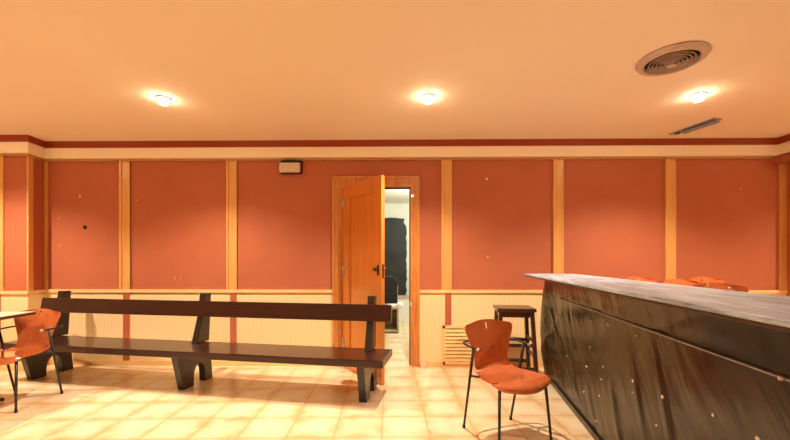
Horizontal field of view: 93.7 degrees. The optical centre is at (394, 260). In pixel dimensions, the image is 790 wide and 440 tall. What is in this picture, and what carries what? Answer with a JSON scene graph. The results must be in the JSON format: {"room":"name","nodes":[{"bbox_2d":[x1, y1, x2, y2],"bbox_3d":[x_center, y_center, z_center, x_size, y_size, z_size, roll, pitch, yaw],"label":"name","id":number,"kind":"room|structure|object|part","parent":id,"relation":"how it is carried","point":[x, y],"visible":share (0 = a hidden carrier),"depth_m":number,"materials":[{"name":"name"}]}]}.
{"room":"entertainment venue","nodes":[
{"label":"entertainment venue","id":0,"kind":"room"},
{"bbox_2d":[5,156,43,290],"bbox_3d":[-5.316,-0.083,4.330,2.440,2.605,0.360,0,0,1],"label":"wall","id":1,"kind":"structure","parent":0,"point":[15,166],"depth_m":4.13,"materials":[{"name":"paint"}]},
{"bbox_2d":[0,156,4,290],"bbox_3d":[-4.385,-0.422,4.126,0.043,1.515,0.020,0,0,1],"label":"trim","id":2,"kind":"structure","parent":1,"relation":"attached to","point":[2,158],"depth_m":4.12,"materials":[{"name":"brown wood"}]},
{"bbox_2d":[0,366,23,370],"bbox_3d":[-5.309,1.192,4.139,2.460,0.055,0.022,0,0,1],"label":"baseboard","id":3,"kind":"structure","parent":1,"relation":"attached to","point":[2,368],"depth_m":4.11,"materials":[{"name":"beige wood"}]},
{"bbox_2d":[1,294,26,365],"bbox_3d":[-5.318,0.767,4.144,2.440,0.795,0.012,0,0,1],"label":"trim","id":4,"kind":"structure","parent":1,"relation":"attached to","point":[9,302],"depth_m":4.12,"materials":[{"name":"beige wood"}]},
{"bbox_2d":[0,291,29,293],"bbox_3d":[-5.306,0.352,4.135,2.465,0.035,0.030,0,0,1],"label":"trim","id":5,"kind":"structure","parent":1,"relation":"attached to","point":[1,292],"depth_m":4.10,"materials":[{"name":"beige wood"}]},
{"bbox_2d":[27,156,32,290],"bbox_3d":[-4.097,-0.422,4.154,0.018,1.515,0.068,0,0,-6],"label":"trim","id":6,"kind":"structure","parent":1,"relation":"attached to","point":[29,159],"depth_m":4.14,"materials":[{"name":"brown wood"}]},
{"bbox_2d":[27,293,44,315],"bbox_3d":[-4.106,0.767,4.235,0.012,0.795,0.234,0,0,-7],"label":"trim","id":7,"kind":"structure","parent":1,"relation":"attached to","point":[34,301],"depth_m":4.21,"materials":[{"name":"beige wood"}]},
{"bbox_2d":[30,290,44,293],"bbox_3d":[-4.097,0.352,4.227,0.030,0.035,0.235,0,0,-7],"label":"trim","id":8,"kind":"structure","parent":1,"relation":"attached to","point":[33,291],"depth_m":4.22,"materials":[{"name":"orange wood"}]},
{"bbox_2d":[0,322,593,439],"bbox_3d":[0.031,1.280,2.050,13.200,0.120,12.100,0,0,1],"label":"floor","id":9,"kind":"structure","parent":0,"point":[97,402],"depth_m":3.10,"materials":[{"name":"beige ceramic"}]},
{"bbox_2d":[0,311,35,400],"bbox_3d":[-3.616,0.839,2.970,0.750,0.758,0.750,0,0,-6],"label":"cafe table","id":10,"kind":"object","parent":9,"relation":"on","point":[3,315],"visible":1,"depth_m":3.23,"materials":[{"name":"laminate"}]},
{"bbox_2d":[0,309,62,412],"bbox_3d":[-3.263,0.830,3.184,0.462,0.780,0.531,0,0,-2],"label":"chair","id":11,"kind":"object","parent":9,"relation":"on","point":[34,332],"visible":0.97,"depth_m":3.35,"materials":[{"name":"orange wood"}]},
{"bbox_3d":[-3.478,0.906,3.316,0.020,0.607,0.161,0,0,0],"label":"leg","id":12,"kind":"part","parent":11,"relation":"part of","materials":[{"name":"black metal"}]},
{"bbox_3d":[-3.065,1.010,2.992,0.020,0.398,0.058,0,0,-39],"label":"leg","id":13,"kind":"part","parent":11,"relation":"part of","materials":[{"name":"black metal"}]},
{"bbox_3d":[-3.268,0.600,3.321,0.462,0.018,0.256,0,0,-2],"label":"arm rail","id":14,"kind":"part","parent":11,"relation":"part of","materials":[{"name":"black metal"}]},
{"bbox_3d":[-3.262,0.816,3.150,0.426,0.023,0.317,0,0,-2],"label":"seat frame","id":15,"kind":"part","parent":11,"relation":"part of","materials":[{"name":"black metal"}]},
{"bbox_3d":[-3.059,0.906,3.332,0.020,0.607,0.161,0,0,-4],"label":"leg","id":16,"kind":"part","parent":11,"relation":"part of","materials":[{"name":"black metal"}]},
{"bbox_2d":[0,291,391,402],"bbox_3d":[-1.977,0.775,3.628,3.910,0.890,0.543,0,0,10],"label":"wooden bench","id":17,"kind":"object","parent":9,"relation":"on","point":[185,356],"visible":0.96,"depth_m":3.56,"materials":[{"name":"black wood"}]},
{"bbox_3d":[-3.722,1.050,3.956,0.066,0.339,0.499,0,0,10],"label":"leg","id":18,"kind":"part","parent":17,"relation":"part of","materials":[{"name":"black wood"}]},
{"bbox_3d":[-1.993,1.050,3.653,0.066,0.339,0.499,0,0,10],"label":"leg","id":19,"kind":"part","parent":17,"relation":"part of","materials":[{"name":"black wood"}]},
{"bbox_3d":[-1.987,0.851,3.571,3.910,0.062,0.428,0,0,10],"label":"seat","id":20,"kind":"part","parent":17,"relation":"part of","materials":[{"name":"black wood"}]},
{"bbox_3d":[-1.958,0.482,3.740,3.910,0.159,0.060,0,0,10],"label":"rail","id":21,"kind":"part","parent":17,"relation":"part of","materials":[{"name":"black wood"}]},
{"bbox_3d":[-0.250,1.050,3.347,0.066,0.339,0.499,0,0,10],"label":"leg","id":22,"kind":"part","parent":17,"relation":"part of","materials":[{"name":"black wood"}]},
{"bbox_2d":[385,308,398,332],"bbox_3d":[-0.227,1.005,6.501,0.570,0.430,0.500,0,0,-2],"label":"crate","id":23,"kind":"object","parent":9,"relation":"on","point":[393,326],"visible":0.36,"depth_m":6.54,"materials":[{"name":"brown wood"}]},
{"bbox_3d":[-0.236,0.995,6.733,0.530,0.370,0.025,0,0,-2],"label":"panel","id":24,"kind":"part","parent":23,"relation":"part of","materials":[{"name":"brown wood"}]},
{"bbox_2d":[385,302,402,307],"bbox_3d":[-0.163,0.759,6.503,0.600,0.060,0.440,0,0,1],"label":"paper sheets","id":25,"kind":"object","parent":23,"relation":"on","point":[394,305],"visible":0.38,"depth_m":6.28,"materials":[{"name":"white paper"}]},
{"bbox_2d":[385,274,397,302],"bbox_3d":[-0.183,0.473,6.506,0.440,0.509,0.360,0,0,-6],"label":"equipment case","id":26,"kind":"object","parent":25,"relation":"on","point":[391,285],"visible":0.59,"depth_m":6.34,"materials":[{"name":"black"}]},
{"bbox_3d":[0.042,1.015,6.510,0.030,0.410,0.500,0,0,-2],"label":"panel","id":27,"kind":"part","parent":23,"relation":"part of","materials":[{"name":"beige wood"}]},
{"bbox_2d":[398,295,408,321],"bbox_3d":[0.314,0.970,7.596,0.540,0.500,0.420,0,0,1],"label":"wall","id":28,"kind":"structure","parent":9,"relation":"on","point":[403,312],"depth_m":7.40,"materials":[{"name":"white paint"}]},
{"bbox_3d":[0.314,0.740,7.596,0.540,0.040,0.420,0,0,1],"label":"lid","id":29,"kind":"part","parent":28,"relation":"part of","materials":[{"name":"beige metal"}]},
{"bbox_2d":[420,363,425,367],"bbox_3d":[0.322,1.198,4.243,0.064,0.045,0.045,0,0,1],"label":"doorstop","id":30,"kind":"object","parent":9,"relation":"on","point":[422,365],"visible":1,"depth_m":4.22,"materials":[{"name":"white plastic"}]},
{"bbox_2d":[462,319,552,439],"bbox_3d":[0.769,0.830,2.578,0.462,0.780,0.531,0,0,-20],"label":"chair","id":31,"kind":"object","parent":9,"relation":"on","point":[489,346],"visible":1,"depth_m":2.69,"materials":[{"name":"orange wood"}]},
{"bbox_3d":[0.525,0.906,2.639,0.020,0.607,0.161,0,0,-18],"label":"leg","id":32,"kind":"part","parent":31,"relation":"part of","materials":[{"name":"black metal"}]},
{"bbox_3d":[0.723,0.600,2.707,0.462,0.018,0.256,0,0,-20],"label":"arm rail","id":33,"kind":"part","parent":31,"relation":"part of","materials":[{"name":"black metal"}]},
{"bbox_3d":[0.657,1.010,2.325,0.020,0.398,0.058,0,0,17],"label":"leg","id":34,"kind":"part","parent":31,"relation":"part of","materials":[{"name":"black metal"}]},
{"bbox_3d":[0.919,0.906,2.781,0.020,0.607,0.161,0,0,-22],"label":"leg","id":35,"kind":"part","parent":31,"relation":"part of","materials":[{"name":"black metal"}]},
{"bbox_3d":[1.017,1.010,2.455,0.058,0.398,0.020,0,0,33],"label":"leg","id":36,"kind":"part","parent":31,"relation":"part of","materials":[{"name":"black metal"}]},
{"bbox_2d":[493,305,538,372],"bbox_3d":[1.233,0.848,3.842,0.418,0.745,0.378,0,0,7],"label":"bar stool","id":37,"kind":"object","parent":9,"relation":"on","point":[526,312],"visible":0.58,"depth_m":3.70,"materials":[{"name":"brown wood"}]},
{"bbox_3d":[1.045,0.865,3.712,0.103,0.711,0.050,0,0,-38],"label":"leg","id":38,"kind":"part","parent":37,"relation":"part of","materials":[{"name":"brown wood"}]},
{"bbox_3d":[1.233,0.492,3.842,0.380,0.035,0.330,0,0,7],"label":"seat","id":39,"kind":"part","parent":37,"relation":"part of","materials":[{"name":"brown wood"}]},
{"bbox_3d":[1.421,0.865,3.971,0.103,0.711,0.050,0,0,-38],"label":"leg","id":40,"kind":"part","parent":37,"relation":"part of","materials":[{"name":"brown wood"}]},
{"bbox_3d":[1.384,0.865,3.672,0.050,0.711,0.103,0,0,-38],"label":"leg","id":41,"kind":"part","parent":37,"relation":"part of","materials":[{"name":"brown wood"}]},
{"bbox_2d":[623,277,655,281],"bbox_3d":[2.617,0.695,3.785,0.448,1.050,0.519,0,0,-2],"label":"bar chair","id":42,"kind":"object","parent":9,"relation":"on","point":[628,278],"visible":0.08,"depth_m":4.02,"materials":[{"name":"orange wood"}]},
{"bbox_2d":[524,273,789,439],"bbox_3d":[1.238,0.675,1.641,0.490,1.090,4.608,0,0,9],"label":"bar counter","id":43,"kind":"object","parent":9,"relation":"on","point":[631,359],"depth_m":1.69,"materials":[{"name":"black wood"}]},
{"bbox_3d":[1.254,1.198,1.675,0.060,0.045,4.480,0,0,9],"label":"skirting","id":44,"kind":"part","parent":43,"relation":"part of","materials":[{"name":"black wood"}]},
{"bbox_2d":[524,273,789,327],"bbox_3d":[1.231,0.138,1.595,0.490,0.016,4.515,0,0,9],"label":"countertop","id":45,"kind":"structure","parent":43,"relation":"on","point":[764,308],"depth_m":1.35,"materials":[{"name":"grey stone"}]},
{"bbox_3d":[1.216,0.342,1.438,0.060,0.006,4.000,0,0,9],"label":"rail","id":46,"kind":"part","parent":43,"relation":"part of","materials":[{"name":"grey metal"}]},
{"bbox_2d":[656,279,700,285],"bbox_3d":[2.639,0.695,3.264,0.448,1.050,0.519,0,0,5],"label":"bar chair","id":47,"kind":"object","parent":9,"relation":"on","point":[668,281],"visible":0.13,"depth_m":3.50,"materials":[{"name":"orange wood"}]},
{"bbox_2d":[684,277,723,288],"bbox_3d":[3.297,0.695,3.775,0.448,1.050,0.519,0,0,6],"label":"bar chair","id":48,"kind":"object","parent":9,"relation":"on","point":[697,279],"visible":0.09,"depth_m":4.00,"materials":[{"name":"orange wood"}]},
{"bbox_2d":[692,283,748,291],"bbox_3d":[2.451,0.695,2.667,0.448,1.050,0.519,0,0,13],"label":"bar chair","id":49,"kind":"object","parent":9,"relation":"on","point":[723,286],"visible":0.13,"depth_m":2.88,"materials":[{"name":"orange wood"}]},
{"bbox_2d":[0,0,789,140],"bbox_3d":[0.003,-1.445,0.215,13.200,0.120,8.430,0,0,1],"label":"ceiling","id":50,"kind":"structure","parent":0,"point":[71,70],"depth_m":2.63,"materials":[{"name":"paint"}]},
{"bbox_2d":[155,95,170,105],"bbox_3d":[-1.973,-1.355,3.150,0.120,0.058,0.120,0,0,1],"label":"recessed light","id":51,"kind":"object","parent":50,"relation":"in","point":[163,100],"visible":1,"depth_m":3.12,"materials":[{"name":"beige metal"}]},
{"bbox_3d":[-1.973,-1.355,3.150,0.090,0.057,0.090,0,0,1],"label":"bulb","id":52,"kind":"part","parent":51,"relation":"part of","materials":[{"name":"white"}]},
{"bbox_2d":[421,93,434,103],"bbox_3d":[0.277,-1.355,3.116,0.120,0.058,0.120,0,0,1],"label":"recessed light","id":53,"kind":"object","parent":50,"relation":"in","point":[427,98],"visible":1,"depth_m":3.08,"materials":[{"name":"beige metal"}]},
{"bbox_3d":[0.277,-1.355,3.116,0.090,0.057,0.090,0,0,1],"label":"bulb","id":54,"kind":"part","parent":53,"relation":"part of","materials":[{"name":"white"}]},
{"bbox_2d":[635,41,711,75],"bbox_3d":[1.891,-1.355,2.531,0.418,0.059,0.418,0,0,1],"label":"ceiling vent","id":55,"kind":"object","parent":50,"relation":"in","point":[677,57],"visible":1,"depth_m":2.48,"materials":[{"name":"beige metal"}]},
{"bbox_2d":[668,118,721,134],"bbox_3d":[3.075,-1.364,3.809,0.096,0.042,0.470,0,0,-14],"label":"ceiling vent","id":56,"kind":"object","parent":50,"relation":"in","point":[712,121],"visible":1,"depth_m":3.75,"materials":[{"name":"grey metal"}]},
{"bbox_2d":[689,92,707,101],"bbox_3d":[2.526,-1.355,3.083,0.120,0.058,0.120,0,0,1],"label":"recessed light","id":57,"kind":"object","parent":50,"relation":"in","point":[696,97],"visible":1,"depth_m":3.06,"materials":[{"name":"beige metal"}]},
{"bbox_3d":[2.526,-1.355,3.083,0.090,0.057,0.090,0,0,1],"label":"bulb","id":58,"kind":"part","parent":57,"relation":"part of","materials":[{"name":"white"}]},
{"bbox_2d":[385,204,408,294],"bbox_3d":[0.321,-0.030,8.046,4.800,2.500,0.100,0,0,1],"label":"wall","id":59,"kind":"structure","parent":0,"point":[401,211],"depth_m":8.00,"materials":[{"name":"white paint"}]},
{"bbox_2d":[385,218,406,294],"bbox_3d":[-0.442,0.132,7.982,1.406,2.137,0.040,0,0,1],"label":"wall panel","id":60,"kind":"object","parent":59,"relation":"attached to","point":[395,228],"visible":0.36,"depth_m":7.95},
{"bbox_2d":[385,189,408,203],"bbox_3d":[0.294,-1.310,6.261,5.000,0.140,3.670,0,0,1],"label":"ceiling","id":61,"kind":"structure","parent":0,"point":[392,196],"depth_m":7.11,"materials":[{"name":"white paint"}]},
{"bbox_2d":[48,159,778,289],"bbox_3d":[0.171,-0.083,4.363,8.630,2.605,0.130,0,0,1],"label":"wall","id":62,"kind":"structure","parent":0,"point":[614,209],"depth_m":4.29,"materials":[{"name":"red paint"}]},
{"bbox_2d":[44,161,47,289],"bbox_3d":[-4.104,-0.422,4.351,0.033,1.515,0.022,0,0,1],"label":"trim","id":63,"kind":"structure","parent":62,"relation":"attached to","point":[45,162],"depth_m":4.34,"materials":[{"name":"brown wood"}]},
{"bbox_2d":[119,160,130,289],"bbox_3d":[-3.163,-0.422,4.333,0.122,1.515,0.030,0,0,1],"label":"trim","id":64,"kind":"structure","parent":62,"relation":"attached to","point":[124,166],"depth_m":4.33,"materials":[{"name":"brown wood"}]},
{"bbox_2d":[123,293,129,360],"bbox_3d":[-3.144,0.767,4.337,0.072,0.795,0.022,0,0,1],"label":"trim","id":65,"kind":"structure","parent":62,"relation":"attached to","point":[126,318],"depth_m":4.33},
{"bbox_2d":[47,360,320,365],"bbox_3d":[-2.425,1.192,4.326,3.400,0.055,0.022,0,0,1],"label":"baseboard","id":66,"kind":"structure","parent":62,"relation":"attached to","point":[50,362],"depth_m":4.32,"materials":[{"name":"beige wood"}]},
{"bbox_2d":[45,293,331,360],"bbox_3d":[-2.425,0.767,4.331,3.400,0.795,0.012,0,0,1],"label":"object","id":67,"kind":"structure","parent":62,"relation":"attached to","point":[249,330],"depth_m":4.32,"materials":[{"name":"beige wood"}]},
{"bbox_2d":[45,289,331,292],"bbox_3d":[-2.425,0.352,4.322,3.400,0.035,0.030,0,0,1],"label":"trim","id":68,"kind":"structure","parent":62,"relation":"attached to","point":[47,290],"depth_m":4.31,"materials":[{"name":"beige wood"}]},
{"bbox_2d":[226,160,236,289],"bbox_3d":[-1.903,-0.422,4.314,0.122,1.515,0.030,0,0,1],"label":"trim","id":69,"kind":"structure","parent":62,"relation":"attached to","point":[231,166],"depth_m":4.31,"materials":[{"name":"brown wood"}]},
{"bbox_2d":[230,293,236,342],"bbox_3d":[-1.885,0.767,4.318,0.072,0.795,0.022,0,0,1],"label":"trim","id":70,"kind":"structure","parent":62,"relation":"attached to","point":[233,296],"depth_m":4.31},
{"bbox_2d":[279,160,301,173],"bbox_3d":[-1.204,-1.089,4.269,0.250,0.155,0.099,0,0,1],"label":"emergency light","id":71,"kind":"object","parent":62,"relation":"attached to","point":[286,166],"visible":1,"depth_m":4.23,"materials":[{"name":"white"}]},
{"bbox_2d":[279,163,300,172],"bbox_3d":[-1.208,-1.077,4.254,0.232,0.113,0.069,0,0,1],"label":"diffuser","id":72,"kind":"object","parent":71,"relation":"attached to","point":[283,167],"depth_m":4.23,"materials":[{"name":"white plastic"}]},
{"bbox_2d":[342,175,386,384],"bbox_3d":[-0.350,0.183,3.954,0.144,2.058,0.791,0,0,-36],"label":"door","id":73,"kind":"structure","parent":62,"relation":"in","point":[363,270],"depth_m":3.91,"materials":[{"name":"orange wood"}]},
{"bbox_3d":[-0.347,0.148,3.949,0.036,1.748,0.565,0,0,-36],"label":"panel","id":74,"kind":"part","parent":73,"relation":"part of","materials":[{"name":"orange wood"}]},
{"bbox_3d":[-0.140,0.102,3.667,0.144,0.140,0.080,0,0,-36],"label":"handle","id":75,"kind":"part","parent":73,"relation":"part of","materials":[{"name":"brown metal"}]},
{"bbox_2d":[332,176,419,366],"bbox_3d":[-0.220,0.119,4.356,1.010,2.202,0.176,0,0,1],"label":"door frame","id":76,"kind":"structure","parent":62,"relation":"attached to","point":[412,183],"depth_m":4.28,"materials":[{"name":"orange wood"}]},
{"bbox_2d":[0,141,789,158],"bbox_3d":[0.062,-1.251,4.152,13.200,0.118,0.295,0,0,1],"label":"trim","id":77,"kind":"structure","parent":62,"relation":"attached to","point":[5,147],"depth_m":4.23,"materials":[{"name":"beige paint"}]},
{"bbox_2d":[0,134,789,147],"bbox_3d":[0.062,-1.347,4.147,13.200,0.075,0.305,0,0,1],"label":"trim","id":78,"kind":"structure","parent":62,"relation":"attached to","point":[3,138],"depth_m":4.22,"materials":[{"name":"red paint"}]},
{"bbox_2d":[0,153,789,161],"bbox_3d":[0.062,-1.180,4.170,13.200,0.024,0.260,0,0,1],"label":"trim","id":79,"kind":"structure","parent":62,"relation":"attached to","point":[21,154],"depth_m":4.26,"materials":[{"name":"brown paint"}]},
{"bbox_2d":[441,159,451,289],"bbox_3d":[0.596,-0.422,4.277,0.122,1.515,0.030,0,0,1],"label":"trim","id":80,"kind":"structure","parent":62,"relation":"attached to","point":[446,165],"depth_m":4.28,"materials":[{"name":"brown wood"}]},
{"bbox_2d":[445,293,450,350],"bbox_3d":[0.615,0.767,4.280,0.072,0.795,0.022,0,0,1],"label":"trim","id":81,"kind":"structure","parent":62,"relation":"attached to","point":[447,295],"depth_m":4.27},
{"bbox_2d":[443,326,474,363],"bbox_3d":[0.784,0.968,4.266,0.470,0.444,0.021,0,0,1],"label":"air vent","id":82,"kind":"object","parent":62,"relation":"attached to","point":[459,353],"visible":0.62,"depth_m":4.26,"materials":[{"name":"beige wood"}]},
{"bbox_2d":[420,362,542,366],"bbox_3d":[2.374,1.192,4.254,4.180,0.055,0.022,0,0,1],"label":"baseboard","id":83,"kind":"structure","parent":62,"relation":"attached to","point":[428,364],"depth_m":4.27,"materials":[{"name":"beige wood"}]},
{"bbox_2d":[552,159,563,273],"bbox_3d":[1.878,-0.422,4.257,0.122,1.515,0.030,0,0,1],"label":"trim","id":84,"kind":"structure","parent":62,"relation":"attached to","point":[557,164],"depth_m":4.25,"materials":[{"name":"brown wood"}]},
{"bbox_2d":[420,293,785,361],"bbox_3d":[2.374,0.767,4.259,4.180,0.795,0.012,0,0,1],"label":"wainscoting","id":85,"kind":"structure","parent":62,"relation":"attached to","point":[466,308],"depth_m":4.28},
{"bbox_2d":[420,290,787,293],"bbox_3d":[2.374,0.352,4.250,4.180,0.035,0.030,0,0,1],"label":"trim","id":86,"kind":"structure","parent":62,"relation":"attached to","point":[421,291],"depth_m":4.25,"materials":[{"name":"beige wood"}]},
{"bbox_2d":[664,159,675,284],"bbox_3d":[3.155,-0.422,4.238,0.122,1.515,0.030,0,0,1],"label":"trim","id":87,"kind":"structure","parent":62,"relation":"attached to","point":[669,164],"depth_m":4.24,"materials":[{"name":"brown wood"}]},
{"bbox_2d":[786,163,789,296],"bbox_3d":[5.563,-0.083,4.167,2.200,2.605,0.360,0,0,1],"label":"wall","id":88,"kind":"structure","parent":0,"point":[788,165],"depth_m":4.20,"materials":[{"name":"red paint"}]},
{"bbox_2d":[772,154,789,163],"bbox_3d":[5.484,-1.137,4.093,2.355,0.065,0.250,0,0,1],"label":"trim","id":89,"kind":"structure","parent":88,"relation":"attached to","point":[785,159],"depth_m":4.14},
{"bbox_2d":[779,164,786,289],"bbox_3d":[4.425,-0.422,4.223,0.073,1.515,0.022,0,0,1],"label":"trim","id":90,"kind":"structure","parent":88,"relation":"attached to","point":[782,167],"depth_m":4.21,"materials":[{"name":"brown wood"}]}
]}

